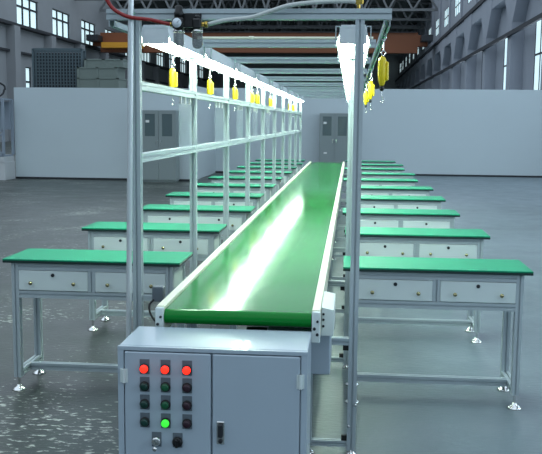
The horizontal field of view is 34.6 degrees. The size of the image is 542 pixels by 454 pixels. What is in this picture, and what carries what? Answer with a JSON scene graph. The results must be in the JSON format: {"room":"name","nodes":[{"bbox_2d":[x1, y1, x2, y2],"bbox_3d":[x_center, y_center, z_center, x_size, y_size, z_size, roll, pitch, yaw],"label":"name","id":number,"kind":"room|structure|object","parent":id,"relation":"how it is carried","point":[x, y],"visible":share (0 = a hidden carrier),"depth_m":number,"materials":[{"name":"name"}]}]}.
{"room":"factory floor","nodes":[
{"label":"factory floor","id":0,"kind":"room"},
{"bbox_2d":[14,87,189,178],"bbox_3d":[-4.244,-2.352,22.035,4.580,2.310,0.120,1,7,5],"label":"wall","id":1,"kind":"structure","parent":0,"point":[60,132],"depth_m":22.03,"materials":[{"name":"white paint"}]},
{"bbox_2d":[16,177,189,180],"bbox_3d":[-4.251,-1.222,22.101,4.600,0.050,0.020,1,7,5],"label":"baseboard","id":2,"kind":"structure","parent":1,"relation":"attached to","point":[77,178],"depth_m":22.16,"materials":[{"name":"metal"}]},
{"bbox_2d":[0,0,207,141],"bbox_3d":[-16.957,-13.399,67.713,0.400,13.000,146.000,1,7,5],"label":"wall","id":3,"kind":"structure","parent":0,"point":[89,11],"depth_m":69.55,"materials":[{"name":"grey paint"}]},
{"bbox_2d":[6,25,21,141],"bbox_3d":[-17.331,-9.661,58.791,0.600,7.720,1.000,1,7,5],"label":"trim","id":4,"kind":"structure","parent":3,"relation":"attached to","point":[13,40],"depth_m":58.23,"materials":[{"name":"grey paint"}]},
{"bbox_2d":[17,0,36,28],"bbox_3d":[-17.452,-15.177,61.779,0.200,2.190,4.340,1,7,5],"label":"window","id":5,"kind":"structure","parent":3,"relation":"in","point":[26,9],"depth_m":62.15,"materials":[{"name":"glass"}]},
{"bbox_2d":[26,67,30,86],"bbox_3d":[-17.510,-10.128,62.291,0.200,2.740,1.340,1,7,5],"label":"window","id":6,"kind":"structure","parent":3,"relation":"in","point":[28,71],"depth_m":62.59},
{"bbox_2d":[44,36,55,47],"bbox_3d":[-16.671,-10.524,65.959,0.600,7.720,1.000,1,7,5],"label":"trim","id":7,"kind":"structure","parent":3,"relation":"attached to","point":[49,41],"depth_m":65.09,"materials":[{"name":"grey paint"}]},
{"bbox_2d":[52,9,68,37],"bbox_3d":[-16.793,-16.040,68.947,0.200,2.190,4.340,1,7,5],"label":"window","id":8,"kind":"structure","parent":3,"relation":"in","point":[60,19],"depth_m":69.25,"materials":[{"name":"glass"}]},
{"bbox_2d":[81,20,94,44],"bbox_3d":[-16.133,-16.903,76.115,0.200,2.190,4.340,1,7,5],"label":"window","id":9,"kind":"structure","parent":3,"relation":"in","point":[86,27],"depth_m":76.00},
{"bbox_2d":[0,47,187,87],"bbox_3d":[-16.638,-12.966,67.736,0.250,0.140,146.000,1,7,5],"label":"trim","id":10,"kind":"structure","parent":3,"relation":"attached to","point":[1,48],"depth_m":61.34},
{"bbox_2d":[0,18,206,80],"bbox_3d":[-16.497,-14.700,67.514,0.500,0.200,146.000,1,7,5],"label":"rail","id":11,"kind":"structure","parent":3,"relation":"attached to","point":[2,21],"depth_m":68.90,"materials":[{"name":"metal"}]},
{"bbox_2d":[86,32,432,53],"bbox_3d":[-1.025,-15.931,74.033,28.900,2.210,4.000,1,7,5],"label":"crane","id":12,"kind":"object","parent":11,"relation":"on","point":[396,42],"visible":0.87,"depth_m":73.36,"materials":[{"name":"orange paint"}]},
{"bbox_2d":[99,51,108,58],"bbox_3d":[-15.352,-12.250,80.295,0.600,7.720,1.000,1,7,5],"label":"trim","id":13,"kind":"structure","parent":3,"relation":"attached to","point":[101,55],"depth_m":79.40,"materials":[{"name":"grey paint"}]},
{"bbox_2d":[120,57,127,87],"bbox_3d":[-14.692,-13.113,87.464,0.600,7.720,1.000,1,7,5],"label":"trim","id":14,"kind":"structure","parent":3,"relation":"attached to","point":[125,58],"depth_m":86.75,"materials":[{"name":"grey paint"}]},
{"bbox_2d":[142,62,145,81],"bbox_3d":[-14.032,-13.976,94.632,0.600,7.720,1.000,1,7,5],"label":"trim","id":15,"kind":"structure","parent":3,"relation":"attached to","point":[143,63],"depth_m":94.03,"materials":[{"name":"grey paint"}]},
{"bbox_2d":[142,53,149,61],"bbox_3d":[-14.153,-19.492,97.620,0.200,2.190,4.340,1,7,5],"label":"window","id":16,"kind":"structure","parent":3,"relation":"in","point":[145,56],"depth_m":98.26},
{"bbox_2d":[153,66,159,84],"bbox_3d":[-13.372,-14.839,101.800,0.600,7.720,1.000,1,7,5],"label":"trim","id":17,"kind":"structure","parent":3,"relation":"attached to","point":[156,70],"depth_m":101.01,"materials":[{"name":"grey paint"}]},
{"bbox_2d":[157,53,163,66],"bbox_3d":[-13.494,-20.356,104.788,0.200,2.190,4.340,1,7,5],"label":"window","id":18,"kind":"structure","parent":3,"relation":"in","point":[160,58],"depth_m":105.43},
{"bbox_2d":[169,54,174,68],"bbox_3d":[-12.834,-21.219,111.956,0.200,2.190,4.340,1,7,5],"label":"window","id":19,"kind":"structure","parent":3,"relation":"in","point":[171,58],"depth_m":112.00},
{"bbox_2d":[178,73,183,87],"bbox_3d":[-12.053,-16.565,116.136,0.600,7.720,1.000,1,7,5],"label":"trim","id":20,"kind":"structure","parent":3,"relation":"attached to","point":[180,75],"depth_m":115.33,"materials":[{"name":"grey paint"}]},
{"bbox_2d":[181,58,185,72],"bbox_3d":[-12.174,-22.082,119.124,0.200,2.190,4.340,1,7,5],"label":"window","id":21,"kind":"structure","parent":3,"relation":"in","point":[183,63],"depth_m":119.74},
{"bbox_2d":[188,85,215,178],"bbox_3d":[-1.851,-2.576,23.699,0.120,2.400,3.660,1,7,5],"label":"wall","id":22,"kind":"structure","parent":0,"point":[206,116],"depth_m":23.80,"materials":[{"name":"white paint"}]},
{"bbox_2d":[0,142,541,453],"bbox_3d":[-1.686,-6.483,67.140,31.400,0.300,146.000,1,7,5],"label":"floor","id":23,"kind":"structure","parent":0,"point":[58,412],"depth_m":5.75,"materials":[{"name":"paint"}]},
{"bbox_2d":[0,98,14,179],"bbox_3d":[-7.276,-2.213,21.851,1.460,2.020,0.690,1,7,5],"label":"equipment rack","id":24,"kind":"object","parent":23,"relation":"on","point":[7,163],"visible":1,"depth_m":21.90,"materials":[{"name":"grey metal"}]},
{"bbox_2d":[32,48,85,87],"bbox_3d":[-6.661,-3.743,27.471,1.620,3.716,0.380,1,7,5],"label":"cage","id":25,"kind":"object","parent":23,"relation":"on","point":[52,67],"visible":0.27,"depth_m":27.17,"materials":[{"name":"metal"}]},
{"bbox_2d":[2,248,192,390],"bbox_3d":[-0.972,0.534,4.981,0.990,0.750,0.411,1,7,5],"label":"workbench","id":26,"kind":"object","parent":23,"relation":"on","point":[37,274],"visible":0.77,"depth_m":4.81,"materials":[{"name":"green rubber mat"},{"name":"light grey steel"},{"name":"bright chrome"}]},
{"bbox_2d":[81,222,226,330],"bbox_3d":[-0.843,0.365,6.384,0.990,0.750,0.411,1,7,5],"label":"workbench","id":27,"kind":"object","parent":23,"relation":"on","point":[166,237],"visible":0.56,"depth_m":6.20,"materials":[{"name":"green rubber mat"},{"name":"light grey steel"},{"name":"bright chrome"}]},
{"bbox_2d":[142,110,178,181],"bbox_3d":[-2.739,-2.001,21.544,0.860,1.760,0.460,1,7,5],"label":"file cabinet","id":28,"kind":"object","parent":23,"relation":"on","point":[160,128],"visible":0.87,"depth_m":21.33,"materials":[{"name":"metal"}]},
{"bbox_2d":[143,204,255,278],"bbox_3d":[-0.654,0.197,7.782,0.990,0.750,0.411,1,7,5],"label":"workbench","id":29,"kind":"object","parent":23,"relation":"on","point":[152,213],"visible":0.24,"depth_m":7.58,"materials":[{"name":"metal"}]},
{"bbox_2d":[118,326,310,453],"bbox_3d":[-0.207,0.770,3.343,0.699,0.690,0.355,1,7,5],"label":"cabinet","id":30,"kind":"object","parent":23,"relation":"on","point":[181,390],"visible":1,"depth_m":3.19,"materials":[{"name":"metal"}]},
{"bbox_2d":[139,363,148,373],"bbox_3d":[-0.465,0.519,3.182,0.037,0.037,0.019,1,7,5],"label":"light","id":31,"kind":"object","parent":30,"relation":"attached to","point":[143,367],"depth_m":3.18,"materials":[{"name":"plastic"}]},
{"bbox_2d":[151,437,160,451],"bbox_3d":[-0.425,0.799,3.204,0.034,0.044,0.034,1,7,5],"label":"switch","id":32,"kind":"object","parent":30,"relation":"attached to","point":[155,441],"depth_m":3.21,"materials":[{"name":"silver metal"}]},
{"bbox_2d":[160,364,169,373],"bbox_3d":[-0.387,0.521,3.175,0.037,0.037,0.019,1,7,5],"label":"light","id":33,"kind":"object","parent":30,"relation":"attached to","point":[164,368],"depth_m":3.17,"materials":[{"name":"plastic"}]},
{"bbox_2d":[182,365,191,374],"bbox_3d":[-0.307,0.522,3.168,0.037,0.037,0.019,1,7,5],"label":"light","id":34,"kind":"object","parent":30,"relation":"attached to","point":[186,369],"depth_m":3.17,"materials":[{"name":"plastic"}]},
{"bbox_2d":[165,192,263,215],"bbox_3d":[-0.585,0.027,9.191,0.990,0.750,0.411,1,7,5],"label":"workbench","id":35,"kind":"object","parent":23,"relation":"on","point":[176,198],"visible":0.31,"depth_m":8.99,"materials":[{"name":"green rubber mat"},{"name":"light grey steel"},{"name":"bright chrome"}]},
{"bbox_2d":[197,183,275,239],"bbox_3d":[-0.456,-0.142,10.594,0.990,0.750,0.411,1,7,5],"label":"workbench","id":36,"kind":"object","parent":23,"relation":"on","point":[201,187],"visible":0.23,"depth_m":10.39,"materials":[{"name":"metal"}]},
{"bbox_2d":[208,176,282,193],"bbox_3d":[-0.346,-0.311,11.999,0.990,0.750,0.411,1,7,5],"label":"workbench","id":37,"kind":"object","parent":23,"relation":"on","point":[214,179],"visible":0.23,"depth_m":11.79,"materials":[{"name":"metal"}]},
{"bbox_2d":[106,8,391,453],"bbox_3d":[0.469,-0.720,10.237,1.252,2.000,12.831,1,7,5],"label":"frame","id":38,"kind":"object","parent":23,"relation":"on","point":[349,282],"visible":0.6,"depth_m":4.69,"materials":[{"name":"metal"}]},
{"bbox_2d":[126,0,133,337],"bbox_3d":[-0.609,-1.057,3.780,0.094,4.196,0.025,1,7,5],"label":"pipe","id":39,"kind":"object","parent":38,"relation":"attached to","point":[130,2],"visible":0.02,"depth_m":3.87,"materials":[{"name":"metal"}]},
{"bbox_2d":[143,285,164,321],"bbox_3d":[-0.524,0.428,3.978,0.096,0.311,0.127,-2,8,-23],"label":"box","id":40,"kind":"object","parent":38,"relation":"attached to","point":[158,291],"visible":0.66,"depth_m":3.97,"materials":[{"name":"metal"}]},
{"bbox_2d":[169,54,177,104],"bbox_3d":[-0.582,-0.899,5.184,0.052,0.342,0.041,1,7,5],"label":"spring balancer","id":41,"kind":"object","parent":38,"relation":"hanging from","point":[173,75],"visible":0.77,"depth_m":5.17,"materials":[{"name":"yellow metal"}]},
{"bbox_2d":[142,25,205,57],"bbox_3d":[-0.518,-1.001,4.731,0.176,0.096,1.010,1,7,5],"label":"lamp","id":42,"kind":"object","parent":38,"relation":"attached to","point":[161,37],"visible":0.84,"depth_m":4.34,"materials":[{"name":"metal"}]},
{"bbox_2d":[179,97,190,104],"bbox_3d":[-0.497,-0.593,5.062,0.012,0.320,0.400,1,7,5],"label":"document sleeve","id":43,"kind":"object","parent":38,"relation":"hanging from","point":[180,98],"visible":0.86,"depth_m":5.01,"materials":[{"name":"clear plastic"}]},
{"bbox_2d":[170,5,207,48],"bbox_3d":[-0.358,-0.868,3.776,0.164,0.183,0.073,1,7,5],"label":"air regulator","id":44,"kind":"object","parent":38,"relation":"attached to","point":[181,21],"visible":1,"depth_m":3.77,"materials":[{"name":"black plastic"}]},
{"bbox_2d":[105,0,169,25],"bbox_3d":[-0.590,-1.024,3.768,0.307,0.299,0.034,1,7,0],"label":"air hose","id":45,"kind":"object","parent":44,"relation":"attached to","point":[108,2],"visible":1,"depth_m":3.77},
{"bbox_2d":[174,29,183,48],"bbox_3d":[-0.402,-0.820,3.797,0.046,0.082,0.046,1,7,5],"label":"bowl","id":46,"kind":"object","parent":44,"relation":"on","point":[178,33],"depth_m":3.78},
{"bbox_2d":[192,29,202,48],"bbox_3d":[-0.321,-0.819,3.789,0.046,0.082,0.046,1,7,5],"label":"bowl","id":47,"kind":"object","parent":44,"relation":"on","point":[197,34],"depth_m":3.77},
{"bbox_2d":[207,0,355,25],"bbox_3d":[0.045,-0.925,3.751,0.642,0.121,0.047,1,7,1],"label":"air hose","id":48,"kind":"object","parent":44,"relation":"attached to","point":[311,2],"visible":1,"depth_m":3.74,"materials":[{"name":"rubber"}]},
{"bbox_2d":[182,48,235,71],"bbox_3d":[-0.405,-1.149,5.962,0.176,0.096,1.359,1,7,5],"label":"lamp","id":49,"kind":"object","parent":38,"relation":"attached to","point":[214,60],"visible":0.66,"depth_m":5.95,"materials":[{"name":"metal"}]},
{"bbox_2d":[207,68,213,107],"bbox_3d":[-0.458,-1.063,6.539,0.052,0.342,0.041,1,7,5],"label":"spring balancer","id":50,"kind":"object","parent":38,"relation":"hanging from","point":[210,85],"visible":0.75,"depth_m":6.53,"materials":[{"name":"yellow metal"}]},
{"bbox_2d":[232,78,237,110],"bbox_3d":[-0.328,-1.232,7.943,0.052,0.342,0.041,1,7,5],"label":"spring balancer","id":51,"kind":"object","parent":38,"relation":"hanging from","point":[234,90],"visible":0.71,"depth_m":7.93,"materials":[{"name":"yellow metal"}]},
{"bbox_2d":[218,63,255,80],"bbox_3d":[-0.276,-1.318,7.365,0.176,0.096,1.359,1,7,5],"label":"lamp","id":52,"kind":"object","parent":38,"relation":"attached to","point":[243,73],"visible":0.65,"depth_m":7.42,"materials":[{"name":"metal"}]},
{"bbox_2d":[241,74,269,86],"bbox_3d":[-0.147,-1.487,8.768,0.176,0.096,1.359,1,7,5],"label":"lamp","id":53,"kind":"object","parent":38,"relation":"attached to","point":[261,81],"visible":0.65,"depth_m":8.88,"materials":[{"name":"metal"}]},
{"bbox_2d":[256,81,280,90],"bbox_3d":[-0.017,-1.656,10.172,0.176,0.096,1.359,1,7,5],"label":"lamp","id":54,"kind":"object","parent":38,"relation":"attached to","point":[274,86],"visible":0.62,"depth_m":10.29,"materials":[{"name":"metal"}]},
{"bbox_2d":[270,86,288,94],"bbox_3d":[0.112,-1.825,11.575,0.176,0.096,1.359,1,7,5],"label":"lamp","id":55,"kind":"object","parent":38,"relation":"attached to","point":[284,91],"visible":0.56,"depth_m":11.68,"materials":[{"name":"metal"}]},
{"bbox_2d":[278,90,295,97],"bbox_3d":[0.241,-1.994,12.978,0.176,0.096,1.359,1,7,5],"label":"lamp","id":56,"kind":"object","parent":38,"relation":"attached to","point":[291,93],"visible":0.6,"depth_m":13.14,"materials":[{"name":"metal"}]},
{"bbox_2d":[203,36,372,38],"bbox_3d":[0.081,-1.127,5.187,1.050,0.022,0.022,1,7,5],"label":"pipe","id":57,"kind":"object","parent":38,"relation":"on","point":[249,37],"visible":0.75,"depth_m":5.19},
{"bbox_2d":[341,67,348,80],"bbox_3d":[0.681,-1.298,7.279,0.176,0.096,1.359,1,7,5],"label":"lamp","id":58,"kind":"object","parent":38,"relation":"attached to","point":[345,75],"visible":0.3,"depth_m":7.22,"materials":[{"name":"metal"}]},
{"bbox_2d":[338,52,366,71],"bbox_3d":[0.551,-1.130,5.876,0.176,0.096,1.359,1,7,5],"label":"lamp","id":59,"kind":"object","parent":38,"relation":"attached to","point":[344,63],"visible":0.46,"depth_m":5.71,"materials":[{"name":"metal"}]},
{"bbox_2d":[335,25,371,58],"bbox_3d":[0.438,-0.982,4.646,0.176,0.096,1.010,1,7,5],"label":"lamp","id":60,"kind":"object","parent":38,"relation":"attached to","point":[345,42],"visible":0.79,"depth_m":4.24,"materials":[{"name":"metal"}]},
{"bbox_2d":[364,78,368,112],"bbox_3d":[0.950,-1.306,8.656,0.052,0.342,0.041,1,7,5],"label":"tool balancer","id":61,"kind":"object","parent":38,"relation":"hanging from","point":[366,99],"visible":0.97,"depth_m":8.64,"materials":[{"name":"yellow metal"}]},
{"bbox_2d":[368,64,374,109],"bbox_3d":[0.759,-1.056,6.580,0.052,0.342,0.041,1,7,5],"label":"tool balancer","id":62,"kind":"object","parent":38,"relation":"hanging from","point":[371,87],"visible":0.96,"depth_m":6.57,"materials":[{"name":"yellow metal"}]},
{"bbox_2d":[378,30,388,102],"bbox_3d":[0.533,-0.761,4.128,0.052,0.342,0.041,1,7,5],"label":"tool balancer","id":63,"kind":"object","parent":38,"relation":"hanging from","point":[383,65],"visible":0.98,"depth_m":4.12,"materials":[{"name":"yellow metal"}]},
{"bbox_2d":[155,161,344,453],"bbox_3d":[0.488,-0.077,10.069,0.720,0.766,13.242,1,7,5],"label":"conveyor","id":64,"kind":"object","parent":23,"relation":"on","point":[274,271],"visible":0.77,"depth_m":4.34,"materials":[{"name":"green plastic"}]},
{"bbox_2d":[229,170,292,186],"bbox_3d":[-0.177,-0.480,13.399,0.990,0.750,0.411,1,7,5],"label":"workbench","id":65,"kind":"object","parent":23,"relation":"on","point":[231,172],"visible":0.28,"depth_m":13.19,"materials":[{"name":"metal"}]},
{"bbox_2d":[237,166,296,178],"bbox_3d":[-0.068,-0.649,14.804,0.990,0.750,0.411,1,7,5],"label":"workbench","id":66,"kind":"object","parent":23,"relation":"on","point":[252,168],"visible":0.21,"depth_m":14.59,"materials":[{"name":"metal"}]},
{"bbox_2d":[250,162,302,173],"bbox_3d":[0.091,-0.817,16.205,0.990,0.750,0.411,1,7,5],"label":"workbench","id":67,"kind":"object","parent":23,"relation":"on","point":[298,165],"visible":0.13,"depth_m":15.99,"materials":[{"name":"metal"}]},
{"bbox_2d":[255,159,305,168],"bbox_3d":[0.190,-0.987,17.611,0.990,0.750,0.411,1,7,5],"label":"workbench","id":68,"kind":"object","parent":23,"relation":"on","point":[257,160],"visible":0.18,"depth_m":17.39,"materials":[{"name":"metal"}]},
{"bbox_2d":[319,113,347,175],"bbox_3d":[1.819,-2.367,24.924,0.860,1.760,0.460,1,7,5],"label":"file cabinet","id":69,"kind":"object","parent":23,"relation":"on","point":[333,130],"visible":0.8,"depth_m":24.69,"materials":[{"name":"metal"}]},
{"bbox_2d":[345,160,395,163],"bbox_3d":[1.983,-0.950,17.451,0.990,0.750,0.411,1,7,5],"label":"workbench","id":70,"kind":"object","parent":23,"relation":"on","point":[363,161],"visible":0.1,"depth_m":17.22,"materials":[{"name":"metal"}]},
{"bbox_2d":[345,167,404,172],"bbox_3d":[1.730,-0.612,14.643,0.990,0.750,0.411,1,7,5],"label":"workbench","id":71,"kind":"object","parent":23,"relation":"on","point":[379,170],"visible":0.12,"depth_m":14.42,"materials":[{"name":"metal"}]},
{"bbox_2d":[343,178,417,234],"bbox_3d":[1.476,-0.274,11.836,0.990,0.750,0.411,1,7,5],"label":"workbench","id":72,"kind":"object","parent":23,"relation":"on","point":[364,181],"visible":0.22,"depth_m":11.62,"materials":[{"name":"metal"}]},
{"bbox_2d":[362,164,403,167],"bbox_3d":[1.923,-0.780,16.041,0.990,0.750,0.411,1,7,5],"label":"workbench","id":73,"kind":"object","parent":23,"relation":"on","point":[363,165],"visible":0.08,"depth_m":15.82,"materials":[{"name":"metal"}]},
{"bbox_2d":[361,172,415,178],"bbox_3d":[1.675,-0.442,13.233,0.990,0.750,0.411,1,7,5],"label":"workbench","id":74,"kind":"object","parent":23,"relation":"on","point":[363,174],"visible":0.13,"depth_m":13.02,"materials":[{"name":"metal"}]},
{"bbox_2d":[361,185,432,243],"bbox_3d":[1.417,-0.104,10.427,0.990,0.750,0.411,1,7,5],"label":"workbench","id":75,"kind":"object","parent":23,"relation":"on","point":[365,190],"visible":0.15,"depth_m":10.21,"materials":[{"name":"metal"}]},
{"bbox_2d":[343,208,459,297],"bbox_3d":[1.118,0.233,7.623,0.990,0.750,0.411,1,7,5],"label":"workbench","id":76,"kind":"object","parent":23,"relation":"on","point":[370,217],"visible":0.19,"depth_m":7.41,"materials":[{"name":"metal"}]},
{"bbox_2d":[361,195,445,209],"bbox_3d":[1.278,0.065,9.024,0.990,0.750,0.411,1,7,5],"label":"workbench","id":77,"kind":"object","parent":23,"relation":"on","point":[367,201],"visible":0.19,"depth_m":8.81,"materials":[{"name":"metal"}]},
{"bbox_2d":[345,227,489,342],"bbox_3d":[1.019,0.403,6.217,0.990,0.750,0.411,1,7,5],"label":"workbench","id":78,"kind":"object","parent":23,"relation":"on","point":[374,241],"visible":0.52,"depth_m":6.03,"materials":[{"name":"metal"}]},
{"bbox_2d":[343,256,533,409],"bbox_3d":[0.890,0.572,4.814,0.990,0.750,0.411,1,7,5],"label":"workbench","id":79,"kind":"object","parent":23,"relation":"on","point":[384,282],"visible":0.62,"depth_m":4.62,"materials":[{"name":"metal"}]},
{"bbox_3d":[-5.273,-3.086,27.422,1.320,2.450,1.000,1,7,5],"label":"crate","id":80,"kind":"object","parent":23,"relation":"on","visible":0},
{"bbox_2d":[77,78,126,87],"bbox_3d":[-5.285,-4.476,27.256,1.330,0.350,1.000,1,7,5],"label":"crate","id":81,"kind":"object","parent":80,"relation":"on","point":[81,82],"visible":0.71,"depth_m":26.78,"materials":[{"name":"green paint"}]},
{"bbox_2d":[76,67,125,78],"bbox_3d":[-5.301,-4.809,27.217,1.290,0.320,1.000,1,7,5],"label":"crate","id":82,"kind":"object","parent":81,"relation":"on","point":[82,72],"visible":0.97,"depth_m":26.75,"materials":[{"name":"green paint"}]},
{"bbox_2d":[84,59,127,68],"bbox_3d":[-5.094,-5.088,27.165,1.240,0.250,1.000,1,7,5],"label":"crate","id":83,"kind":"object","parent":82,"relation":"on","point":[121,63],"visible":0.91,"depth_m":26.69,"materials":[{"name":"green paint"}]},
{"bbox_2d":[119,0,430,31],"bbox_3d":[2.502,-26.075,109.404,31.200,2.500,57.000,1,7,5],"label":"ceiling","id":84,"kind":"structure","parent":0,"point":[161,4],"depth_m":97.09,"materials":[{"name":"metal"}]},
{"bbox_2d":[120,0,430,20],"bbox_3d":[0.226,-22.093,84.908,30.533,3.849,0.200,1,7,5],"label":"roof truss","id":85,"kind":"object","parent":84,"relation":"attached to","point":[406,18],"depth_m":83.98,"materials":[{"name":"metal"}]},
{"bbox_2d":[141,0,424,28],"bbox_3d":[0.891,-22.962,92.126,30.533,3.849,0.200,1,7,5],"label":"roof truss","id":86,"kind":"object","parent":84,"relation":"attached to","point":[227,1],"depth_m":92.04,"materials":[{"name":"metal"}]},
{"bbox_2d":[238,23,336,31],"bbox_3d":[3.548,-26.438,120.996,30.533,3.849,0.200,1,7,5],"label":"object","id":87,"kind":"structure","parent":84,"relation":"attached to","point":[291,23],"depth_m":120.83,"materials":[{"name":"metal"}]},
{"bbox_2d":[189,21,408,31],"bbox_3d":[2.219,-24.700,106.561,30.533,3.849,0.200,1,7,5],"label":"roof truss","id":88,"kind":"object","parent":84,"relation":"attached to","point":[369,22],"depth_m":106.35,"materials":[{"name":"metal"}]},
{"bbox_2d":[203,21,395,31],"bbox_3d":[2.884,-25.569,113.778,30.533,3.849,0.200,1,7,5],"label":"roof truss","id":89,"kind":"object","parent":84,"relation":"attached to","point":[252,23],"depth_m":113.81,"materials":[{"name":"metal"}]},
{"bbox_2d":[188,1,418,34],"bbox_3d":[1.555,-23.831,99.343,30.533,3.849,0.200,1,7,5],"label":"roof truss","id":90,"kind":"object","parent":84,"relation":"attached to","point":[274,3],"depth_m":99.17,"materials":[{"name":"metal"}]},
{"bbox_2d":[221,29,402,54],"bbox_3d":[4.212,-27.307,128.214,30.533,3.849,0.200,1,7,5],"label":"beam","id":91,"kind":"structure","parent":84,"relation":"attached to","point":[293,29],"depth_m":128.54,"materials":[{"name":"metal"}]},
{"bbox_2d":[208,55,399,88],"bbox_3d":[5.050,-22.890,138.580,30.400,15.200,0.400,1,7,5],"label":"wall","id":92,"kind":"structure","parent":0,"point":[217,78],"depth_m":138.03,"materials":[{"name":"grey paint"}]},
{"bbox_2d":[214,88,541,175],"bbox_3d":[3.674,-2.726,25.084,10.870,2.470,0.120,1,7,5],"label":"wall","id":93,"kind":"structure","parent":0,"point":[426,131],"depth_m":24.95,"materials":[{"name":"white paint"}]},
{"bbox_2d":[215,171,541,177],"bbox_3d":[3.716,-1.515,25.155,10.750,0.050,0.020,1,7,5],"label":"baseboard","id":94,"kind":"structure","parent":93,"relation":"attached to","point":[215,171],"depth_m":24.95,"materials":[{"name":"metal"}]},
{"bbox_2d":[399,0,541,89],"bbox_3d":[13.713,-12.770,64.965,0.400,13.000,146.000,1,7,5],"label":"wall","id":95,"kind":"structure","parent":0,"point":[534,6],"depth_m":44.74,"materials":[{"name":"paint"}]},
{"bbox_2d":[75,0,168,0],"bbox_3d":[-1.103,-20.355,70.473,30.533,3.849,0.200,1,7,5],"label":"trim","id":96,"kind":"structure","parent":95,"relation":"attached to","point":[75,0],"depth_m":71.73,"materials":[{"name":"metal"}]},
{"bbox_2d":[100,0,437,11],"bbox_3d":[-0.438,-21.224,77.691,30.533,3.849,0.200,1,7,5],"label":"roof truss","id":97,"kind":"object","parent":95,"relation":"attached to","point":[411,8],"depth_m":77.63,"materials":[{"name":"metal"}]},
{"bbox_2d":[402,54,407,88],"bbox_3d":[18.068,-19.095,117.459,0.550,13.000,3.500,1,7,5],"label":"trim","id":98,"kind":"structure","parent":95,"relation":"attached to","point":[403,80],"depth_m":116.71,"materials":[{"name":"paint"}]},
{"bbox_2d":[406,31,411,88],"bbox_3d":[17.404,-18.226,110.241,0.550,13.000,3.500,1,7,5],"label":"pillar","id":99,"kind":"structure","parent":95,"relation":"attached to","point":[407,77],"depth_m":109.53,"materials":[{"name":"paint"}]},
{"bbox_2d":[409,24,416,87],"bbox_3d":[16.740,-17.357,103.024,0.550,13.000,3.500,1,7,5],"label":"pillar","id":100,"kind":"structure","parent":95,"relation":"attached to","point":[411,76],"depth_m":102.37,"materials":[{"name":"paint"}]},
{"bbox_2d":[414,17,421,88],"bbox_3d":[16.075,-16.488,95.806,0.550,13.000,3.500,1,7,5],"label":"pillar","id":101,"kind":"structure","parent":95,"relation":"attached to","point":[416,72],"depth_m":95.10,"materials":[{"name":"paint"}]},
{"bbox_2d":[419,11,426,88],"bbox_3d":[15.411,-15.619,88.588,0.550,13.000,3.500,1,7,5],"label":"pillar","id":102,"kind":"structure","parent":95,"relation":"attached to","point":[421,68],"depth_m":87.93,"materials":[{"name":"paint"}]},
{"bbox_2d":[425,0,433,88],"bbox_3d":[14.747,-14.750,81.371,0.550,13.000,3.500,1,7,5],"label":"pillar","id":103,"kind":"structure","parent":95,"relation":"attached to","point":[428,63],"depth_m":80.81,"materials":[{"name":"paint"}]},
{"bbox_2d":[432,0,441,88],"bbox_3d":[14.082,-13.881,74.153,0.550,13.000,3.500,1,7,5],"label":"pillar","id":104,"kind":"structure","parent":95,"relation":"attached to","point":[436,59],"depth_m":73.63,"materials":[{"name":"paint"}]},
{"bbox_2d":[395,0,485,81],"bbox_3d":[13.230,-14.279,64.828,0.600,0.220,146.000,1,7,5],"label":"trim","id":105,"kind":"structure","parent":95,"relation":"attached to","point":[480,2],"depth_m":61.53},
{"bbox_2d":[440,0,450,88],"bbox_3d":[13.418,-13.012,66.936,0.550,13.000,3.500,1,7,5],"label":"pillar","id":106,"kind":"structure","parent":95,"relation":"attached to","point":[445,52],"depth_m":66.60,"materials":[{"name":"paint"}]},
{"bbox_2d":[444,6,448,27],"bbox_3d":[13.982,-16.666,68.871,0.070,1.480,4.280,1,7,5],"label":"window","id":107,"kind":"structure","parent":95,"relation":"in","point":[447,9],"depth_m":69.63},
{"bbox_2d":[396,0,505,85],"bbox_3d":[13.265,-13.812,64.881,0.480,0.680,146.000,1,7,5],"label":"trim","id":108,"kind":"structure","parent":95,"relation":"attached to","point":[496,4],"depth_m":56.05,"materials":[{"name":"paint"}]},
{"bbox_2d":[450,0,463,88],"bbox_3d":[12.754,-12.143,59.718,0.550,13.000,3.500,1,7,5],"label":"pillar","id":109,"kind":"structure","parent":95,"relation":"attached to","point":[457,43],"depth_m":59.40,"materials":[{"name":"paint"}]},
{"bbox_2d":[455,0,459,16],"bbox_3d":[13.318,-15.797,61.654,0.070,1.480,4.280,1,7,5],"label":"window","id":110,"kind":"structure","parent":95,"relation":"in","point":[457,2],"depth_m":62.40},
{"bbox_2d":[464,0,480,89],"bbox_3d":[12.089,-11.274,52.501,0.550,13.000,3.500,1,7,5],"label":"pillar","id":111,"kind":"structure","parent":95,"relation":"attached to","point":[471,32],"depth_m":52.24,"materials":[{"name":"paint"}]},
{"bbox_2d":[410,13,541,88],"bbox_3d":[12.886,-11.685,65.172,0.120,0.180,146.000,1,7,5],"label":"trim","id":112,"kind":"structure","parent":95,"relation":"attached to","point":[538,17],"depth_m":41.99,"materials":[{"name":"metal"}]},
{"bbox_2d":[481,0,501,89],"bbox_3d":[11.425,-10.405,45.283,0.550,13.000,3.500,1,7,5],"label":"pillar","id":113,"kind":"structure","parent":95,"relation":"attached to","point":[490,18],"depth_m":45.04,"materials":[{"name":"paint"}]},
{"bbox_2d":[503,38,506,89],"bbox_3d":[11.265,-6.986,40.753,0.070,4.180,4.280,1,7,5],"label":"window","id":114,"kind":"structure","parent":95,"relation":"in","point":[505,43],"depth_m":42.49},
{"bbox_2d":[505,0,528,89],"bbox_3d":[10.760,-9.536,38.065,0.550,13.000,3.500,1,7,5],"label":"pillar","id":115,"kind":"structure","parent":95,"relation":"attached to","point":[516,10],"depth_m":37.88,"materials":[{"name":"paint"}]},
{"bbox_2d":[533,20,541,89],"bbox_3d":[10.601,-6.117,33.536,0.070,4.180,4.280,1,7,5],"label":"window","id":116,"kind":"structure","parent":95,"relation":"in","point":[538,35],"depth_m":34.98,"materials":[{"name":"glass"}]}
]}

